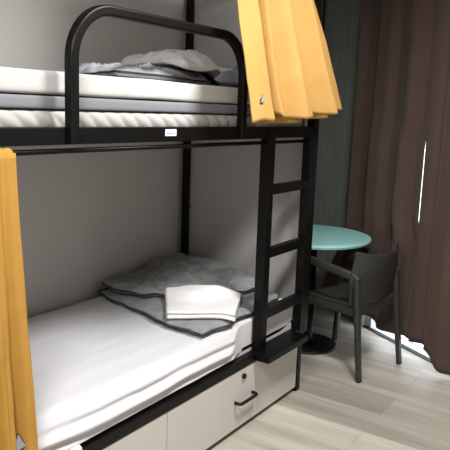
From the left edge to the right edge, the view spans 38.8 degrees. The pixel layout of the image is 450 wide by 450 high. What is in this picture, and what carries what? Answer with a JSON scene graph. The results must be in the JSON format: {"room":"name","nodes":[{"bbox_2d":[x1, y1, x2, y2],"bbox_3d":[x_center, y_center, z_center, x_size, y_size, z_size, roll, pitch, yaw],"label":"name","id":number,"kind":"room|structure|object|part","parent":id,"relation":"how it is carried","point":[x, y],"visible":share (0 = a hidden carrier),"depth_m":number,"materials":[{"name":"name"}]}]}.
{"room":"dormitory","nodes":[
{"label":"dormitory","id":0,"kind":"room"},
{"bbox_2d":[0,0,185,317],"bbox_3d":[-1.075,-0.306,2.864,0.100,2.620,6.500,9,12,33],"label":"wall","id":1,"kind":"structure","parent":0,"point":[87,220],"depth_m":3.33,"materials":[{"name":"grey paint"}]},
{"bbox_2d":[188,0,307,321],"bbox_3d":[0.099,-0.425,3.761,0.825,2.620,0.053,9,12,33],"label":"wall","id":2,"kind":"structure","parent":0,"point":[224,180],"depth_m":3.77,"materials":[{"name":"grey paint"}]},
{"bbox_2d":[206,305,449,449],"bbox_3d":[0.667,1.282,1.942,4.395,0.060,6.550,9,12,33],"label":"floor","id":3,"kind":"structure","parent":0,"point":[406,405],"depth_m":3.46,"materials":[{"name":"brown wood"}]},
{"bbox_2d":[0,0,325,449],"bbox_3d":[-0.480,-0.136,2.768,0.968,2.360,2.296,9,12,33],"label":"bunk bed","id":4,"kind":"object","parent":3,"relation":"on","point":[199,414],"visible":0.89,"depth_m":2.92,"materials":[{"name":"black metal"}]},
{"bbox_2d":[0,147,38,449],"bbox_3d":[-0.644,0.345,1.852,0.134,1.126,0.208,9,12,33],"label":"curtain","id":5,"kind":"object","parent":4,"relation":"hanging from","point":[18,424],"visible":1,"depth_m":1.85,"materials":[{"name":"yellow fabric"}]},
{"bbox_3d":[-0.668,-0.199,1.758,0.060,0.024,0.163,9,12,33],"label":"casing","id":6,"kind":"part","parent":5,"relation":"part of","materials":[{"name":"fabric"}]},
{"bbox_3d":[-0.531,0.975,2.247,0.020,0.294,0.999,9,12,33],"label":"drawer","id":7,"kind":"part","parent":4,"relation":"part of","materials":[{"name":"laminate"}]},
{"bbox_2d":[0,66,302,126],"bbox_3d":[-0.510,-0.518,2.712,0.797,0.187,2.160,9,12,33],"label":"mattress","id":8,"kind":"object","parent":4,"relation":"on","point":[28,97],"visible":0.7,"depth_m":2.23,"materials":[{"name":"grey fabric"}]},
{"bbox_2d":[61,62,211,84],"bbox_3d":[-0.323,-0.719,3.023,0.684,0.107,1.228,9,12,33],"label":"duvet","id":9,"kind":"object","parent":8,"relation":"on","point":[145,71],"visible":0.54,"depth_m":2.60,"materials":[{"name":"grey fabric"}]},
{"bbox_2d":[121,49,234,86],"bbox_3d":[-0.182,-0.803,3.224,0.564,0.190,0.770,9,12,33],"label":"pillow","id":10,"kind":"object","parent":9,"relation":"on","point":[194,60],"visible":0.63,"depth_m":2.94,"materials":[{"name":"white fabric"}]},
{"bbox_2d":[214,66,237,86],"bbox_3d":[0.117,-0.713,3.033,0.137,0.122,0.751,9,12,33],"label":"blanket","id":11,"kind":"object","parent":8,"relation":"on","point":[227,77],"visible":0.27,"depth_m":2.80,"materials":[{"name":"grey fabric"}]},
{"bbox_3d":[-0.197,-0.534,2.371,0.036,0.442,1.014,9,12,33],"label":"guard rail","id":12,"kind":"part","parent":4,"relation":"part of","materials":[{"name":"black metal"}]},
{"bbox_3d":[-0.160,-0.358,2.508,0.040,0.054,2.240,9,12,33],"label":"rail","id":13,"kind":"part","parent":4,"relation":"part of","materials":[{"name":"black metal"}]},
{"bbox_3d":[-0.167,-0.310,2.508,0.017,0.017,2.220,9,12,33],"label":"curtain rod","id":14,"kind":"part","parent":4,"relation":"part of","materials":[{"name":"black metal"}]},
{"bbox_2d":[27,295,293,449],"bbox_3d":[-0.543,0.585,2.908,0.912,0.216,2.165,9,12,33],"label":"mattress","id":15,"kind":"object","parent":4,"relation":"on","point":[98,362],"visible":0.59,"depth_m":2.67,"materials":[{"name":"white fabric"}]},
{"bbox_2d":[98,252,279,335],"bbox_3d":[-0.175,0.325,3.415,0.840,0.176,0.817,10,13,37],"label":"duvet","id":16,"kind":"object","parent":15,"relation":"on","point":[142,291],"visible":0.67,"depth_m":3.43,"materials":[{"name":"grey fabric"}]},
{"bbox_2d":[165,285,241,321],"bbox_3d":[-0.094,0.382,3.159,0.402,0.095,0.334,1,10,-7],"label":"towel","id":17,"kind":"object","parent":16,"relation":"on","point":[187,301],"visible":1,"depth_m":3.17,"materials":[{"name":"white fabric"}]},
{"bbox_3d":[-0.238,-0.336,3.935,0.036,2.360,0.036,9,12,33],"label":"post","id":18,"kind":"part","parent":4,"relation":"part of","materials":[{"name":"black metal"}]},
{"bbox_3d":[-0.198,0.730,2.702,0.040,0.044,2.240,9,12,33],"label":"rail","id":19,"kind":"part","parent":4,"relation":"part of","materials":[{"name":"black metal"}]},
{"bbox_3d":[0.073,0.839,3.124,0.020,0.294,1.139,9,12,33],"label":"drawer","id":20,"kind":"part","parent":4,"relation":"part of","materials":[{"name":"laminate"}]},
{"bbox_3d":[0.108,0.848,3.124,0.044,0.016,0.173,9,12,33],"label":"handle","id":21,"kind":"part","parent":4,"relation":"part of","materials":[{"name":"black plastic"}]},
{"bbox_2d":[237,0,341,122],"bbox_3d":[0.304,-0.868,2.816,0.235,0.833,0.934,9,12,33],"label":"curtain","id":22,"kind":"object","parent":4,"relation":"hanging from","point":[290,77],"visible":1,"depth_m":2.75,"materials":[{"name":"yellow fabric"}]},
{"bbox_3d":[0.450,-0.226,3.456,0.048,2.360,0.086,9,12,33],"label":"post","id":23,"kind":"part","parent":4,"relation":"part of","materials":[{"name":"black metal"}]},
{"bbox_2d":[301,225,371,354],"bbox_3d":[0.571,0.435,4.309,0.762,0.766,0.762,9,12,33],"label":"round table","id":24,"kind":"object","parent":3,"relation":"on","point":[324,237],"visible":0.57,"depth_m":4.25,"materials":[{"name":"teal plastic"}]},
{"bbox_2d":[308,243,401,382],"bbox_3d":[0.783,0.486,4.040,0.551,0.775,0.561,-8,14,-43],"label":"armchair","id":25,"kind":"object","parent":3,"relation":"on","point":[373,275],"visible":0.87,"depth_m":3.83,"materials":[{"name":"grey plastic"}]},
{"bbox_3d":[0.604,0.344,3.858,0.468,0.287,0.069,12,14,43],"label":"armrest","id":26,"kind":"part","parent":25,"relation":"part of","materials":[{"name":"grey plastic"}]},
{"bbox_3d":[0.777,0.591,4.401,0.059,0.442,0.074,-8,14,-43],"label":"leg","id":27,"kind":"part","parent":25,"relation":"part of","materials":[{"name":"grey plastic"}]},
{"bbox_3d":[0.771,0.446,4.046,0.456,0.061,0.435,-8,14,-43],"label":"seat","id":28,"kind":"part","parent":25,"relation":"part of","materials":[{"name":"grey plastic"}]},
{"bbox_3d":[0.777,0.614,3.752,0.053,0.625,0.107,-8,14,-43],"label":"leg","id":29,"kind":"part","parent":25,"relation":"part of","materials":[{"name":"grey plastic"}]},
{"bbox_3d":[0.949,0.297,4.186,0.069,0.287,0.468,-7,14,-41],"label":"armrest","id":30,"kind":"part","parent":25,"relation":"part of","materials":[{"name":"grey plastic"}]},
{"bbox_3d":[0.939,0.302,3.849,0.504,0.335,0.132,-8,14,-43],"label":"backrest","id":31,"kind":"part","parent":25,"relation":"part of","materials":[{"name":"grey plastic"}]},
{"bbox_3d":[1.086,0.572,4.044,0.053,0.625,0.107,-8,14,-43],"label":"leg","id":32,"kind":"part","parent":25,"relation":"part of","materials":[{"name":"grey plastic"}]},
{"bbox_2d":[362,315,365,324],"bbox_3d":[1.754,-0.265,3.187,0.120,2.620,5.050,-3,11,-24],"label":"wall","id":33,"kind":"structure","parent":0,"point":[364,316],"depth_m":4.78,"materials":[{"name":"grey paint"}]},
{"bbox_2d":[313,0,362,325],"bbox_3d":[0.883,-0.609,4.944,0.016,2.620,0.890,-3,11,-24],"label":"wall","id":34,"kind":"structure","parent":33,"relation":"attached to","point":[343,17],"depth_m":4.93,"materials":[{"name":"paint"}]},
{"bbox_2d":[362,325,431,362],"bbox_3d":[1.429,0.921,3.922,0.034,0.006,1.920,-3,11,-24],"label":"trim","id":35,"kind":"structure","parent":33,"relation":"attached to","point":[364,326],"depth_m":4.41,"materials":[{"name":"black"}]},
{"bbox_2d":[366,316,429,357],"bbox_3d":[1.511,-0.209,3.739,0.060,2.300,1.920,-3,11,-24],"label":"window","id":36,"kind":"structure","parent":33,"relation":"in","point":[370,322],"depth_m":4.56,"materials":[{"name":"white glass"}]},
{"bbox_3d":[0.760,-1.355,1.470,4.395,0.060,6.550,9,12,33],"label":"ceiling","id":37,"kind":"structure","parent":0,"visible":0},
{"bbox_2d":[322,0,438,338],"bbox_3d":[1.039,-0.538,4.381,0.082,2.472,1.039,-3,11,-24],"label":"window curtain","id":38,"kind":"object","parent":37,"relation":"hanging from","point":[397,37],"visible":0.84,"depth_m":4.23,"materials":[{"name":"brown fabric"}]},
{"bbox_2d":[408,0,449,374],"bbox_3d":[1.527,-0.281,3.286,0.080,2.558,1.461,-3,11,-24],"label":"window curtain","id":39,"kind":"object","parent":37,"relation":"hanging from","point":[429,327],"visible":1,"depth_m":3.86,"materials":[{"name":"brown fabric"}]}
]}

